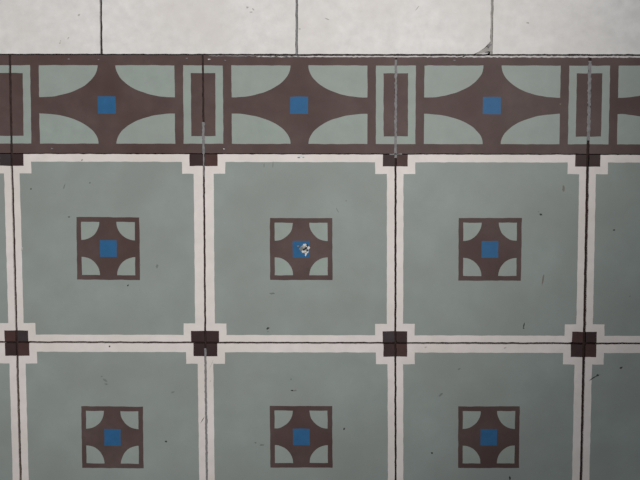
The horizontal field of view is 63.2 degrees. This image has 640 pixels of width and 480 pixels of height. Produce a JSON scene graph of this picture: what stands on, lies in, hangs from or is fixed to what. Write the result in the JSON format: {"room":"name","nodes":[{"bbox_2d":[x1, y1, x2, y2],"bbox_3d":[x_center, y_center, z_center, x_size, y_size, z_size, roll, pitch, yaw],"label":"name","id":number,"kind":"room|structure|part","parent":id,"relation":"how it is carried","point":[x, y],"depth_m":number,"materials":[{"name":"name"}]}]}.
{"room":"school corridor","nodes":[
{"label":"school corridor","id":0,"kind":"room"},
{"bbox_2d":[0,0,639,479],"bbox_3d":[-0.021,-0.042,0.566,1.240,0.046,0.940,0,92,0],"label":"tile grout","id":1,"kind":"structure","parent":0,"point":[487,50],"depth_m":0.54,"materials":[{"name":"concrete"}]},
{"bbox_2d":[0,0,639,479],"bbox_3d":[-0.021,-0.042,0.550,0.998,0.016,0.701,0,92,0],"label":"floor","id":2,"kind":"structure","parent":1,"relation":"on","point":[299,248],"depth_m":0.54,"materials":[{"name":"green tile"}]},
{"bbox_3d":[-0.420,0.009,0.547,0.184,0.004,0.182,0,92,0],"label":"green panel","id":3,"kind":"part","parent":2,"relation":"part of","materials":[{"name":"green tile"}]},
{"bbox_3d":[-0.419,0.209,0.554,0.184,0.004,0.184,0,92,0],"label":"green panel","id":4,"kind":"part","parent":2,"relation":"part of","materials":[{"name":"green tile"}]},
{"bbox_3d":[-0.261,-0.165,0.540,0.061,0.004,0.033,0,92,0],"label":"panel","id":5,"kind":"part","parent":2,"relation":"part of","materials":[{"name":"tile"}]},
{"bbox_3d":[-0.261,-0.116,0.542,0.061,0.004,0.031,0,92,0],"label":"panel","id":6,"kind":"part","parent":2,"relation":"part of","materials":[{"name":"tile"}]},
{"bbox_3d":[-0.181,-0.165,0.540,0.061,0.004,0.033,0,92,0],"label":"panel","id":7,"kind":"part","parent":2,"relation":"part of","materials":[{"name":"tile"}]},
{"bbox_3d":[-0.181,-0.116,0.542,0.061,0.004,0.031,0,92,0],"label":"panel","id":8,"kind":"part","parent":2,"relation":"part of","materials":[{"name":"grey tile"}]},
{"bbox_3d":[-0.061,-0.164,0.540,0.061,0.004,0.033,0,92,0],"label":"panel","id":9,"kind":"part","parent":2,"relation":"part of","materials":[{"name":"tile"}]},
{"bbox_3d":[-0.061,-0.116,0.542,0.061,0.004,0.031,0,92,0],"label":"panel","id":10,"kind":"part","parent":2,"relation":"part of","materials":[{"name":"grey tile"}]},
{"bbox_3d":[0.019,-0.115,0.542,0.061,0.004,0.031,0,92,0],"label":"panel","id":11,"kind":"part","parent":2,"relation":"part of","materials":[{"name":"tile"}]},
{"bbox_3d":[0.019,-0.164,0.540,0.061,0.004,0.033,0,92,0],"label":"panel","id":12,"kind":"part","parent":2,"relation":"part of","materials":[{"name":"tile"}]},
{"bbox_3d":[0.138,-0.164,0.540,0.061,0.004,0.033,0,92,0],"label":"panel","id":13,"kind":"part","parent":2,"relation":"part of","materials":[{"name":"tile"}]},
{"bbox_3d":[0.139,-0.115,0.542,0.061,0.004,0.032,0,92,0],"label":"panel","id":14,"kind":"part","parent":2,"relation":"part of","materials":[{"name":"grey tile"}]},
{"bbox_3d":[0.218,-0.115,0.542,0.061,0.004,0.032,0,92,0],"label":"panel","id":15,"kind":"part","parent":2,"relation":"part of","materials":[{"name":"green tile"}]},
{"bbox_3d":[0.218,-0.164,0.540,0.061,0.004,0.033,0,92,0],"label":"panel","id":16,"kind":"part","parent":2,"relation":"part of","materials":[{"name":"tile"}]},
{"bbox_3d":[0.339,-0.115,0.542,0.061,0.004,0.032,0,92,0],"label":"panel","id":17,"kind":"part","parent":2,"relation":"part of","materials":[{"name":"green tile"}]},
{"bbox_3d":[0.339,-0.164,0.540,0.061,0.004,0.033,0,92,0],"label":"panel","id":18,"kind":"part","parent":2,"relation":"part of","materials":[{"name":"grey tile"}]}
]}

